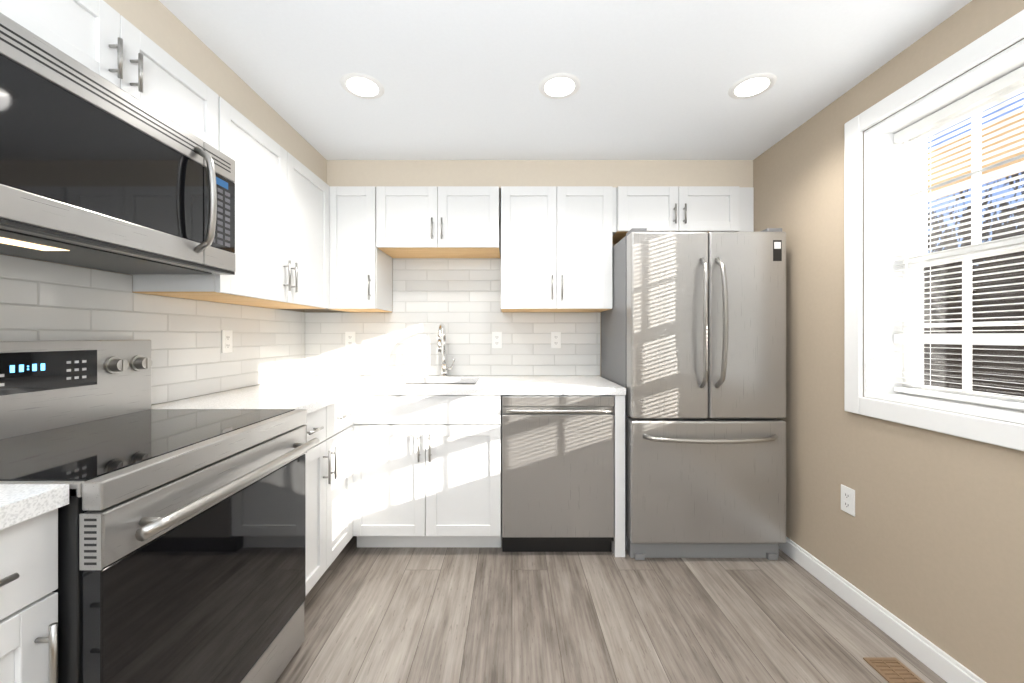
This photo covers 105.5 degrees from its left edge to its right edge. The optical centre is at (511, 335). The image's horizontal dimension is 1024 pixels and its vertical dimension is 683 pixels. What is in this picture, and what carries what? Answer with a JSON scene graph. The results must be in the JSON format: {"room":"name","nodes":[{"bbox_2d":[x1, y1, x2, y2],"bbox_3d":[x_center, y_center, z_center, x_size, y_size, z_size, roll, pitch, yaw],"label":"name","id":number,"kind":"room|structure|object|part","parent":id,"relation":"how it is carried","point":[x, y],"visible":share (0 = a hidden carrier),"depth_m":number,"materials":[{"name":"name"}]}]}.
{"room":"kitchen","nodes":[
{"label":"kitchen","id":0,"kind":"room"},
{"bbox_2d":[0,484,68,529],"bbox_3d":[-1.153,0.299,0.119,0.627,0.038,1.238,0,0,0],"label":"countertop","id":1,"kind":"structure","parent":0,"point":[19,503],"depth_m":0.69,"materials":[{"name":"stone"}]},
{"bbox_2d":[0,254,303,403],"bbox_3d":[-1.545,0.046,0.527,0.150,2.300,4.455,0,0,0],"label":"wall","id":2,"kind":"structure","parent":0,"point":[299,310],"depth_m":1.49,"materials":[{"name":"beige paint"}]},
{"bbox_2d":[0,0,147,104],"bbox_3d":[-1.297,-0.811,0.963,0.338,0.236,0.435,0,0,0],"label":"upper cabinet","id":3,"kind":"object","parent":2,"relation":"attached to","point":[91,32],"depth_m":1.06,"materials":[{"name":"white paint"}]},
{"bbox_2d":[0,12,234,274],"bbox_3d":[-1.227,-0.450,1.120,0.462,0.443,0.746,0,0,0],"label":"microwave","id":4,"kind":"object","parent":3,"relation":"attached to","point":[98,171],"visible":1,"depth_m":1.02,"materials":[{"name":"silver metal"}]},
{"bbox_3d":[-1.032,-0.458,1.310,0.070,0.356,0.022,0,0,0],"label":"handle","id":5,"kind":"part","parent":4,"relation":"part of","materials":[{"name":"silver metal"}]},
{"bbox_2d":[0,255,307,404],"bbox_3d":[-1.465,0.024,1.277,0.009,0.512,2.955,0,0,0],"label":"backsplash","id":6,"kind":"structure","parent":2,"relation":"attached to","point":[40,300],"depth_m":1.63,"materials":[{"name":"tile"}]},
{"bbox_2d":[222,330,231,352],"bbox_3d":[-1.456,0.028,1.990,0.007,0.116,0.070,0,0,0],"label":"electrical outlet","id":7,"kind":"object","parent":6,"relation":"attached to","point":[226,341],"visible":1,"depth_m":1.98,"materials":[{"name":"plastic"}]},
{"bbox_2d":[225,334,230,348],"bbox_3d":[-1.454,0.028,1.990,0.002,0.070,0.034,0,0,0],"label":"receptacle","id":8,"kind":"object","parent":7,"relation":"attached to","point":[227,336],"depth_m":1.99,"materials":[{"name":"plastic"}]},
{"bbox_2d":[148,38,219,150],"bbox_3d":[-1.297,-0.811,1.281,0.338,0.236,0.435,0,0,0],"label":"upper cabinet","id":9,"kind":"object","parent":2,"relation":"attached to","point":[174,92],"depth_m":1.34,"materials":[{"name":"white paint"}]},
{"bbox_2d":[133,97,331,308],"bbox_3d":[-1.276,-0.551,1.965,0.379,0.757,0.925,0,0,0],"label":"upper cabinet","id":10,"kind":"object","parent":2,"relation":"attached to","point":[306,237],"depth_m":1.83,"materials":[{"name":"white paint"}]},
{"bbox_2d":[304,244,615,376],"bbox_3d":[0.022,0.046,2.830,3.284,2.300,0.150,0,0,0],"label":"wall","id":11,"kind":"structure","parent":0,"point":[318,310],"depth_m":2.75,"materials":[{"name":"beige paint"}]},
{"bbox_2d":[320,186,391,311],"bbox_3d":[-0.996,-0.551,2.549,0.303,0.757,0.405,0,0,0],"label":"upper cabinet","id":12,"kind":"object","parent":11,"relation":"attached to","point":[361,273],"depth_m":2.42,"materials":[{"name":"white paint"}]},
{"bbox_2d":[376,186,499,257],"bbox_3d":[-0.461,-0.742,2.579,0.762,0.376,0.344,0,0,0],"label":"upper cabinet","id":13,"kind":"object","parent":11,"relation":"attached to","point":[412,221],"depth_m":2.42,"materials":[{"name":"white paint"}]},
{"bbox_2d":[308,258,599,375],"bbox_3d":[-0.408,-0.134,2.749,2.063,0.827,0.010,0,0,0],"label":"backsplash","id":14,"kind":"structure","parent":11,"relation":"attached to","point":[459,299],"depth_m":2.75,"materials":[{"name":"tile"}]},
{"bbox_2d":[345,332,354,347],"bbox_3d":[-1.140,0.028,2.741,0.070,0.116,0.007,0,0,0],"label":"electrical outlet","id":15,"kind":"object","parent":14,"relation":"attached to","point":[349,339],"visible":1,"depth_m":2.74,"materials":[{"name":"plastic"}]},
{"bbox_2d":[347,335,352,344],"bbox_3d":[-1.140,0.028,2.739,0.034,0.070,0.002,0,0,0],"label":"receptacle","id":16,"kind":"object","parent":15,"relation":"attached to","point":[349,337],"depth_m":2.74,"materials":[{"name":"plastic"}]},
{"bbox_2d":[492,332,501,347],"bbox_3d":[-0.106,0.028,2.741,0.070,0.116,0.007,0,0,0],"label":"electrical outlet","id":17,"kind":"object","parent":14,"relation":"attached to","point":[496,339],"visible":1,"depth_m":2.74,"materials":[{"name":"plastic"}]},
{"bbox_2d":[494,335,499,344],"bbox_3d":[-0.106,0.028,2.739,0.034,0.070,0.002,0,0,0],"label":"receptacle","id":18,"kind":"object","parent":17,"relation":"attached to","point":[496,337],"depth_m":2.74,"materials":[{"name":"plastic"}]},
{"bbox_2d":[551,332,560,347],"bbox_3d":[0.310,0.028,2.741,0.070,0.116,0.007,0,0,0],"label":"electrical outlet","id":19,"kind":"object","parent":14,"relation":"attached to","point":[555,339],"visible":1,"depth_m":2.74,"materials":[{"name":"plastic"}]},
{"bbox_2d":[553,335,558,344],"bbox_3d":[0.310,0.028,2.739,0.034,0.070,0.002,0,0,0],"label":"receptacle","id":20,"kind":"object","parent":19,"relation":"attached to","point":[555,337],"depth_m":2.74,"materials":[{"name":"plastic"}]},
{"bbox_2d":[500,186,615,311],"bbox_3d":[0.277,-0.551,2.579,0.694,0.757,0.344,0,0,0],"label":"upper cabinet","id":21,"kind":"object","parent":11,"relation":"attached to","point":[556,243],"depth_m":2.42,"materials":[{"name":"white paint"}]},
{"bbox_2d":[616,186,743,243],"bbox_3d":[1.018,-0.791,2.579,0.784,0.276,0.344,0,0,0],"label":"upper cabinet","id":22,"kind":"object","parent":11,"relation":"attached to","point":[708,209],"depth_m":2.41,"materials":[{"name":"white paint"}]},
{"bbox_2d":[159,0,971,159],"bbox_3d":[0.022,-1.164,0.527,3.284,0.120,4.755,0,0,0],"label":"ceiling","id":23,"kind":"structure","parent":0,"point":[463,79],"depth_m":1.59,"materials":[{"name":"white paint"}]},
{"bbox_2d":[103,0,326,183],"bbox_3d":[-1.316,-1.016,0.371,0.308,0.175,4.142,0,0,0],"label":"wall","id":24,"kind":"structure","parent":23,"relation":"attached to","point":[160,24],"depth_m":1.51,"materials":[{"name":"beige paint"}]},
{"bbox_2d":[340,72,384,98],"bbox_3d":[-0.660,-1.100,1.720,0.184,0.006,0.184,0,0,0],"label":"recessed light","id":25,"kind":"object","parent":23,"relation":"in","point":[361,85],"visible":1,"depth_m":1.71,"materials":[{"name":"white plastic"}]},
{"bbox_2d":[327,160,752,202],"bbox_3d":[0.022,-1.016,2.599,2.984,0.175,0.313,0,0,0],"label":"wall","id":26,"kind":"structure","parent":23,"relation":"attached to","point":[556,173],"depth_m":2.44,"materials":[{"name":"beige paint"}]},
{"bbox_2d":[539,72,580,98],"bbox_3d":[0.210,-1.100,1.720,0.184,0.006,0.184,0,0,0],"label":"recessed light","id":27,"kind":"object","parent":23,"relation":"in","point":[562,85],"visible":1,"depth_m":1.71,"materials":[{"name":"white plastic"}]},
{"bbox_2d":[728,72,776,98],"bbox_3d":[1.060,-1.100,1.720,0.184,0.006,0.184,0,0,0],"label":"recessed light","id":28,"kind":"object","parent":23,"relation":"in","point":[754,85],"visible":1,"depth_m":1.71,"materials":[{"name":"white plastic"}]},
{"bbox_2d":[275,536,946,682],"bbox_3d":[0.022,1.256,0.527,3.284,0.120,4.755,0,0,0],"label":"floor","id":29,"kind":"structure","parent":0,"point":[434,615],"depth_m":1.62,"materials":[{"name":"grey wood"}]},
{"bbox_2d":[0,340,319,682],"bbox_3d":[-1.089,0.605,1.120,0.738,1.182,0.750,0,0,0],"label":"range","id":30,"kind":"object","parent":29,"relation":"on","point":[181,545],"visible":1,"depth_m":1.04,"materials":[{"name":"silver metal"}]},
{"bbox_3d":[-1.383,0.103,1.120,0.003,0.115,0.350,0,0,0],"label":"control glass","id":31,"kind":"part","parent":30,"relation":"part of","materials":[{"name":"black glass"}]},
{"bbox_3d":[-1.105,0.285,1.120,0.556,0.012,0.726,0,0,0],"label":"cooktop glass","id":32,"kind":"part","parent":30,"relation":"part of","materials":[{"name":"black glass"}]},
{"bbox_3d":[-1.123,0.175,1.120,0.671,0.322,0.750,0,0,0],"label":"steel frame","id":33,"kind":"part","parent":30,"relation":"part of","materials":[{"name":"grey metal"}]},
{"bbox_3d":[-0.808,0.753,1.120,0.041,0.825,0.742,0,0,0],"label":"door steel","id":34,"kind":"part","parent":30,"relation":"part of","materials":[{"name":"grey"}]},
{"bbox_3d":[-0.809,0.731,1.120,0.039,0.560,0.742,0,0,0],"label":"door glass","id":35,"kind":"part","parent":30,"relation":"part of","materials":[{"name":"black glass"}]},
{"bbox_3d":[-0.753,0.396,1.120,0.068,0.027,0.691,0,0,0],"label":"handle","id":36,"kind":"part","parent":30,"relation":"part of","materials":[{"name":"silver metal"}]},
{"bbox_2d":[304,395,399,562],"bbox_3d":[-1.142,0.758,2.422,0.648,0.876,0.658,0,0,0],"label":"base cabinet","id":37,"kind":"object","parent":29,"relation":"on","point":[353,471],"depth_m":2.08,"materials":[{"name":"white paint"}]},
{"bbox_2d":[151,384,359,413],"bbox_3d":[-1.152,0.299,1.791,0.630,0.038,0.578,0,0,0],"label":"countertop","id":38,"kind":"structure","parent":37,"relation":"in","point":[311,397],"depth_m":1.78,"materials":[{"name":"stone"}]},
{"bbox_2d":[264,376,625,394],"bbox_3d":[-0.426,0.391,2.424,2.081,0.219,0.656,0,0,0],"label":"countertop","id":39,"kind":"structure","parent":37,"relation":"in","point":[369,385],"depth_m":2.25,"materials":[{"name":"stone"}]},
{"bbox_2d":[437,323,454,376],"bbox_3d":[-0.445,0.097,2.613,0.111,0.367,0.224,0,0,0],"label":"faucet","id":40,"kind":"object","parent":39,"relation":"on","point":[441,345],"visible":0.96,"depth_m":2.68,"materials":[{"name":"silver metal"}]},
{"bbox_2d":[502,395,613,551],"bbox_3d":[0.249,0.761,2.381,0.608,0.870,0.627,0,0,0],"label":"dishwasher","id":41,"kind":"object","parent":29,"relation":"on","point":[557,473],"visible":0.98,"depth_m":2.10,"materials":[{"name":"silver metal"}]},
{"bbox_3d":[0.249,0.404,2.091,0.558,0.021,0.047,0,0,0],"label":"handle","id":42,"kind":"part","parent":41,"relation":"part of","materials":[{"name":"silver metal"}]},
{"bbox_2d":[601,228,785,559],"bbox_3d":[1.038,0.311,2.358,0.820,1.770,0.773,0,0,0],"label":"refrigerator","id":43,"kind":"object","parent":29,"relation":"on","point":[693,343],"visible":0.98,"depth_m":2.05,"materials":[{"name":"silver metal"}]},
{"bbox_3d":[1.038,0.069,2.012,0.706,0.963,0.081,0,0,0],"label":"handle","id":44,"kind":"part","parent":43,"relation":"part of","materials":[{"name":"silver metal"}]},
{"bbox_2d":[863,657,924,682],"bbox_3d":[1.360,1.193,1.300,0.120,0.006,0.280,0,0,0],"label":"floor vent","id":45,"kind":"object","parent":29,"relation":"in","point":[892,669],"visible":1,"depth_m":1.39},
{"bbox_2d":[753,0,1023,682],"bbox_3d":[1.634,0.046,0.527,0.240,2.300,4.455,0,0,0],"label":"wall","id":46,"kind":"structure","parent":0,"point":[926,541],"depth_m":1.59,"materials":[{"name":"beige paint"}]},
{"bbox_2d":[841,484,854,515],"bbox_3d":[1.510,0.738,1.750,0.007,0.116,0.070,0,0,0],"label":"outlet","id":47,"kind":"object","parent":46,"relation":"attached to","point":[851,510],"depth_m":1.74,"materials":[{"name":"plastic"}]},
{"bbox_3d":[1.507,0.738,1.750,0.002,0.070,0.034,0,0,0],"label":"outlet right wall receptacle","id":48,"kind":"part","parent":47,"relation":"part of","materials":[{"name":"white plastic"}]},
{"bbox_2d":[779,536,986,682],"bbox_3d":[1.507,1.150,0.527,0.014,0.092,4.455,0,0,0],"label":"baseboard","id":49,"kind":"structure","parent":46,"relation":"attached to","point":[943,665],"depth_m":1.56,"materials":[{"name":"white wood"}]},
{"bbox_2d":[844,10,1023,450],"bbox_3d":[1.625,-0.309,0.980,0.259,1.294,1.544,0,0,0],"label":"window unit","id":50,"kind":"structure","parent":46,"relation":"in","point":[898,259],"depth_m":1.50,"materials":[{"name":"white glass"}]},
{"bbox_3d":[1.698,-0.309,0.980,0.064,1.110,1.360,0,0,0],"label":"sash","id":51,"kind":"part","parent":50,"relation":"part of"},
{"bbox_3d":[1.698,-0.309,0.980,0.038,1.030,1.280,0,0,0],"label":"glass","id":52,"kind":"part","parent":50,"relation":"part of","materials":[{"name":"clear glass"}]},
{"label":"outside","id":53,"kind":"structure","parent":0,"visible":0},
{"bbox_2d":[924,92,1023,397],"bbox_3d":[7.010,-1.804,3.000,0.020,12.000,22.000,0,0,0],"label":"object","id":54,"kind":"structure","parent":53,"point":[986,366],"depth_m":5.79,"materials":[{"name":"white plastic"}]}
]}

